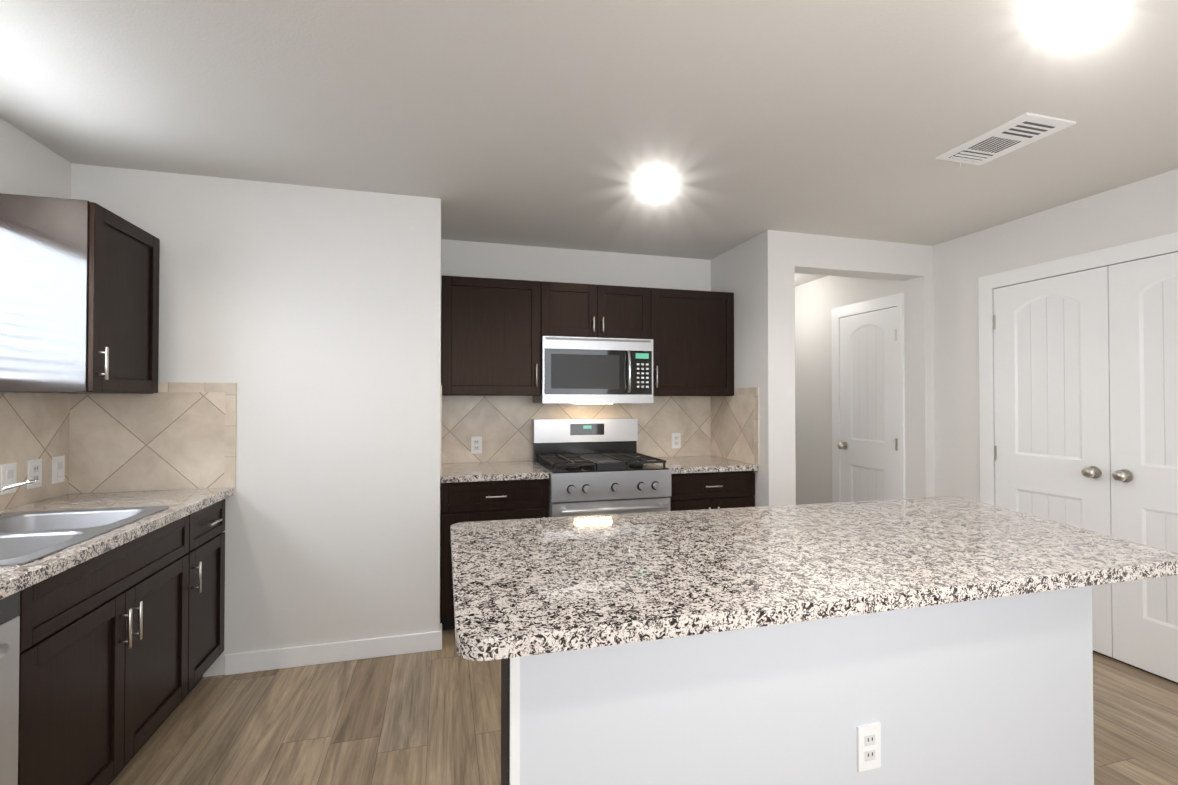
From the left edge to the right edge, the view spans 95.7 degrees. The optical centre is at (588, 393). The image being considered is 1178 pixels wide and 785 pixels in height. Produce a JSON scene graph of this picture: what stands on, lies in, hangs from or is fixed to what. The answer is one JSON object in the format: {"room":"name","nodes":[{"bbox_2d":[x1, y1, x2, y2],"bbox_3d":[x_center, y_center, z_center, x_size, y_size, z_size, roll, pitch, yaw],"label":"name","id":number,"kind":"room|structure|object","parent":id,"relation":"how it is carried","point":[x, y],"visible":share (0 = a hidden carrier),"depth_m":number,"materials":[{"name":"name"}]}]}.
{"room":"kitchen","nodes":[
{"label":"kitchen","id":0,"kind":"room"},
{"bbox_2d":[0,118,70,510],"bbox_3d":[-1.903,0.127,0.416,0.120,2.440,5.960,0,-1,-15],"label":"wall","id":1,"kind":"structure","parent":0,"point":[29,166],"depth_m":2.22,"materials":[{"name":"white paint"}]},
{"bbox_2d":[0,393,71,509],"bbox_3d":[-2.017,0.184,1.079,0.008,0.514,2.860,0,-1,-15],"label":"tile backsplash","id":2,"kind":"structure","parent":1,"relation":"attached to","point":[33,426],"depth_m":2.25,"materials":[{"name":"tile"}]},
{"bbox_2d":[0,462,16,494],"bbox_3d":[-2.288,0.333,2.107,0.010,0.117,0.072,0,-1,-15],"label":"outlet","id":3,"kind":"object","parent":2,"relation":"attached to","point":[8,473],"depth_m":2.10,"materials":[{"name":"white plastic"}]},
{"bbox_2d":[27,459,41,488],"bbox_3d":[-2.326,0.335,2.241,0.008,0.117,0.072,0,-1,-15],"label":"outlet","id":4,"kind":"object","parent":2,"relation":"attached to","point":[34,471],"depth_m":2.24,"materials":[{"name":"white plastic"}]},
{"bbox_2d":[52,455,64,483],"bbox_3d":[-2.363,0.336,2.379,0.010,0.117,0.072,0,-1,-15],"label":"outlet","id":5,"kind":"object","parent":2,"relation":"attached to","point":[58,462],"depth_m":2.37,"materials":[{"name":"white plastic"}]},
{"bbox_2d":[0,193,159,393],"bbox_3d":[-2.143,-0.376,2.271,0.384,0.745,0.501,0,-1,-15],"label":"upper cabinet","id":6,"kind":"object","parent":1,"relation":"attached to","point":[79,296],"visible":1,"depth_m":2.06,"materials":[{"name":"brown wood"}]},
{"bbox_2d":[68,163,440,676],"bbox_3d":[-1.702,0.158,3.042,1.650,2.440,0.760,0,-1,-15],"label":"wall","id":7,"kind":"structure","parent":0,"point":[307,319],"depth_m":2.73,"materials":[{"name":"white paint"}]},
{"bbox_2d":[72,382,236,492],"bbox_3d":[-2.054,0.201,2.547,0.649,0.514,0.008,0,-1,-15],"label":"tile backsplash","id":8,"kind":"structure","parent":7,"relation":"attached to","point":[173,435],"depth_m":2.54,"materials":[{"name":"tile"}]},
{"bbox_2d":[225,623,441,674],"bbox_3d":[-1.288,1.325,2.750,1.023,0.100,0.033,0,-1,-15],"label":"baseboard","id":9,"kind":"structure","parent":7,"relation":"attached to","point":[269,659],"depth_m":2.71,"materials":[{"name":"white wood"}]},
{"bbox_2d":[440,385,443,476],"bbox_3d":[-0.913,0.210,3.300,0.008,0.514,0.635,0,-1,-15],"label":"tile backsplash","id":10,"kind":"structure","parent":7,"relation":"attached to","point":[441,397],"depth_m":3.00,"materials":[{"name":"tile"}]},
{"bbox_2d":[440,239,710,572],"bbox_3d":[-0.742,0.167,3.760,3.880,2.440,0.120,0,-1,-15],"label":"wall","id":11,"kind":"structure","parent":0,"point":[491,260],"depth_m":3.88,"materials":[{"name":"white paint"}]},
{"bbox_2d":[444,396,707,462],"bbox_3d":[-0.026,0.352,3.887,2.030,0.672,0.008,0,-1,-15],"label":"tile backsplash","id":12,"kind":"structure","parent":11,"relation":"attached to","point":[504,423],"depth_m":3.78,"materials":[{"name":"tile"}]},
{"bbox_2d":[471,436,481,453],"bbox_3d":[-0.774,0.352,3.674,0.072,0.117,0.008,0,-1,-15],"label":"electrical outlet","id":13,"kind":"object","parent":12,"relation":"attached to","point":[476,444],"visible":1,"depth_m":3.67,"materials":[{"name":"white plastic"}]},
{"bbox_2d":[672,433,680,447],"bbox_3d":[0.665,0.356,4.066,0.072,0.117,0.008,0,-1,-15],"label":"electrical outlet","id":14,"kind":"object","parent":12,"relation":"attached to","point":[676,440],"visible":1,"depth_m":4.06,"materials":[{"name":"white plastic"}]},
{"bbox_2d":[441,275,733,395],"bbox_3d":[0.024,-0.359,3.711,2.024,0.745,0.384,0,-1,-15],"label":"upper cabinet","id":15,"kind":"object","parent":11,"relation":"attached to","point":[493,331],"visible":0.94,"depth_m":3.51,"materials":[{"name":"brown wood"}]},
{"bbox_2d":[533,336,652,403],"bbox_3d":[0.024,-0.150,3.675,0.758,0.436,0.446,0,-1,-15],"label":"microwave","id":16,"kind":"object","parent":15,"relation":"attached to","point":[583,370],"visible":1,"depth_m":3.50,"materials":[{"name":"silver metal"}]},
{"bbox_2d":[0,0,1177,285],"bbox_3d":[0.382,-1.106,1.821,5.820,0.060,8.000,0,-1,-15],"label":"ceiling","id":17,"kind":"structure","parent":0,"point":[566,124],"depth_m":1.98,"materials":[{"name":"white paint"}]},
{"bbox_2d":[636,175,674,190],"bbox_3d":[0.339,-1.063,2.701,0.196,0.003,0.196,0,-1,-15],"label":"recessed light","id":18,"kind":"object","parent":17,"relation":"in","point":[655,183],"visible":1,"depth_m":2.69,"materials":[{"name":"white"}]},
{"bbox_2d":[936,112,1075,166],"bbox_3d":[1.741,-1.054,2.254,0.260,0.032,0.390,0,-1,-15],"label":"ceiling vent","id":19,"kind":"object","parent":17,"relation":"in","point":[1022,130],"visible":1,"depth_m":2.22,"materials":[{"name":"white plastic"}]},
{"bbox_2d":[1034,0,1118,27],"bbox_3d":[1.357,-1.078,1.476,0.196,0.003,0.196,0,-1,-15],"label":"recessed light","id":20,"kind":"object","parent":17,"relation":"in","point":[1055,13],"visible":1,"depth_m":1.50,"materials":[{"name":"white"}]},
{"bbox_2d":[110,629,1177,784],"bbox_3d":[0.382,1.394,1.792,5.820,0.060,8.000,0,-1,-15],"label":"floor","id":21,"kind":"structure","parent":0,"point":[428,718],"depth_m":2.19,"materials":[{"name":"brown wood"}]},
{"bbox_2d":[0,591,19,784],"bbox_3d":[-1.621,0.920,0.978,0.671,0.868,0.596,0,-1,-15],"label":"dishwasher","id":22,"kind":"object","parent":21,"relation":"on","point":[9,653],"visible":0.89,"depth_m":1.31,"materials":[{"name":"silver metal"}]},
{"bbox_2d":[18,509,201,784],"bbox_3d":[-1.872,0.927,1.738,0.634,0.872,0.990,0,-1,-15],"label":"base cabinet","id":23,"kind":"object","parent":21,"relation":"on","point":[121,648],"depth_m":1.71,"materials":[{"name":"black wood"}]},
{"bbox_2d":[0,488,232,599],"bbox_3d":[-1.692,0.461,1.160,0.663,0.038,2.851,0,-1,-15],"label":"countertop","id":24,"kind":"structure","parent":23,"relation":"on","point":[181,503],"depth_m":1.99,"materials":[{"name":"stone"}]},
{"bbox_2d":[0,479,38,515],"bbox_3d":[-2.044,0.301,1.830,0.238,0.286,0.420,0,-1,-15],"label":"faucet","id":25,"kind":"object","parent":24,"relation":"on","point":[4,488],"visible":1,"depth_m":1.98,"materials":[{"name":"silver metal"}]},
{"bbox_2d":[0,505,168,566],"bbox_3d":[-1.848,0.542,1.691,0.570,0.199,0.800,0,-1,-15],"label":"sink","id":26,"kind":"object","parent":24,"relation":"in","point":[27,536],"visible":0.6,"depth_m":1.92,"materials":[{"name":"silver metal"}]},
{"bbox_2d":[202,499,224,677],"bbox_3d":[-2.030,0.934,2.315,0.634,0.872,0.446,0,-1,-15],"label":"base cabinet","id":27,"kind":"object","parent":21,"relation":"on","point":[213,516],"depth_m":2.49,"materials":[{"name":"black wood"}]},
{"bbox_2d":[440,479,547,629],"bbox_3d":[-0.618,0.946,3.385,0.621,0.872,0.644,0,-1,-15],"label":"base cabinet","id":28,"kind":"object","parent":21,"relation":"on","point":[489,500],"visible":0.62,"depth_m":3.09,"materials":[{"name":"black wood"}]},
{"bbox_2d":[441,461,548,482],"bbox_3d":[-0.618,0.487,3.387,0.622,0.038,0.639,0,-1,-15],"label":"countertop","id":29,"kind":"structure","parent":28,"relation":"on","point":[488,471],"depth_m":3.21,"materials":[{"name":"stone"}]},
{"bbox_2d":[532,418,671,517],"bbox_3d":[0.064,0.780,3.515,0.765,1.208,0.740,0,-1,-15],"label":"range","id":30,"kind":"object","parent":21,"relation":"on","point":[597,466],"visible":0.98,"depth_m":3.30,"materials":[{"name":"silver metal"}]},
{"bbox_2d":[670,471,754,510],"bbox_3d":[0.727,0.951,3.752,0.639,0.872,0.644,0,-1,-15],"label":"base cabinet","id":31,"kind":"object","parent":21,"relation":"on","point":[710,490],"visible":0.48,"depth_m":3.48,"materials":[{"name":"black wood"}]},
{"bbox_2d":[649,455,757,473],"bbox_3d":[0.728,0.492,3.754,0.640,0.038,0.639,0,-1,-15],"label":"countertop","id":32,"kind":"structure","parent":31,"relation":"on","point":[691,464],"depth_m":3.56,"materials":[{"name":"stone"}]},
{"bbox_2d":[501,586,1093,784],"bbox_3d":[0.600,0.926,1.749,1.828,0.874,0.716,0,-1,-15],"label":"kitchen island","id":33,"kind":"object","parent":21,"relation":"on","point":[994,691],"visible":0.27,"depth_m":1.40,"materials":[{"name":"white paint"}]},
{"bbox_2d":[450,497,1177,660],"bbox_3d":[0.695,0.467,1.686,2.183,0.038,0.968,0,-1,-15],"label":"island countertop","id":34,"kind":"structure","parent":33,"relation":"on","point":[530,586],"depth_m":1.38,"materials":[{"name":"stone"}]},
{"bbox_2d":[857,722,880,771],"bbox_3d":[0.749,0.944,1.427,0.072,0.117,0.008,0,-1,-15],"label":"outlet","id":35,"kind":"object","parent":33,"relation":"attached to","point":[868,746],"visible":1,"depth_m":1.42,"materials":[{"name":"white plastic"}]},
{"bbox_2d":[711,230,795,506],"bbox_3d":[0.954,0.176,4.533,0.200,2.440,2.240,0,-1,-15],"label":"wall","id":36,"kind":"structure","parent":0,"point":[755,275],"depth_m":3.48,"materials":[{"name":"white paint"}]},
{"bbox_2d":[708,387,758,464],"bbox_3d":[1.037,0.217,3.832,0.008,0.514,0.635,0,-1,-15],"label":"tile backsplash","id":37,"kind":"structure","parent":36,"relation":"attached to","point":[733,421],"depth_m":3.80,"materials":[{"name":"tile"}]},
{"bbox_2d":[794,233,923,280],"bbox_3d":[1.834,-0.944,3.714,1.060,0.220,0.170,0,-1,-15],"label":"wall","id":38,"kind":"structure","parent":0,"point":[845,257],"depth_m":3.64,"materials":[{"name":"white paint"}]},
{"bbox_2d":[795,245,934,503],"bbox_3d":[2.169,0.180,4.865,0.200,2.440,2.240,0,-1,-15],"label":"wall","id":39,"kind":"structure","parent":0,"point":[817,301],"depth_m":4.63,"materials":[{"name":"white paint"}]},
{"bbox_2d":[837,306,897,501],"bbox_3d":[2.189,0.365,4.245,0.083,2.030,0.602,0,-1,-15],"label":"hall door","id":40,"kind":"structure","parent":39,"relation":"in","point":[867,445],"depth_m":4.24,"materials":[{"name":"white wood"}]},
{"bbox_2d":[831,293,904,502],"bbox_3d":[2.216,0.325,4.276,0.018,2.135,0.740,0,-1,-15],"label":"door frame","id":41,"kind":"structure","parent":39,"relation":"attached to","point":[890,301],"depth_m":4.26,"materials":[{"name":"white wood"}]},
{"bbox_2d":[933,169,1177,501],"bbox_3d":[3.156,0.139,1.403,0.120,2.440,4.960,0,-1,-15],"label":"wall","id":42,"kind":"structure","parent":0,"point":[1146,208],"depth_m":3.47,"materials":[{"name":"white paint"}]},
{"bbox_2d":[993,266,1112,656],"bbox_3d":[2.596,0.351,3.059,0.083,2.030,0.610,0,-1,-15],"label":"closet door","id":43,"kind":"structure","parent":42,"relation":"in","point":[1052,457],"depth_m":3.01,"materials":[{"name":"white wood"}]},
{"bbox_2d":[978,232,1177,683],"bbox_3d":[2.709,0.308,2.772,0.018,2.135,1.386,0,-1,-15],"label":"door frame","id":44,"kind":"structure","parent":42,"relation":"attached to","point":[1143,249],"depth_m":3.35,"materials":[{"name":"white wood"}]},
{"bbox_2d":[1108,252,1177,682],"bbox_3d":[2.756,0.344,2.472,0.083,2.030,0.598,0,-1,-15],"label":"closet door","id":45,"kind":"structure","parent":42,"relation":"in","point":[1143,330],"depth_m":2.63,"materials":[{"name":"white wood"}]}
]}

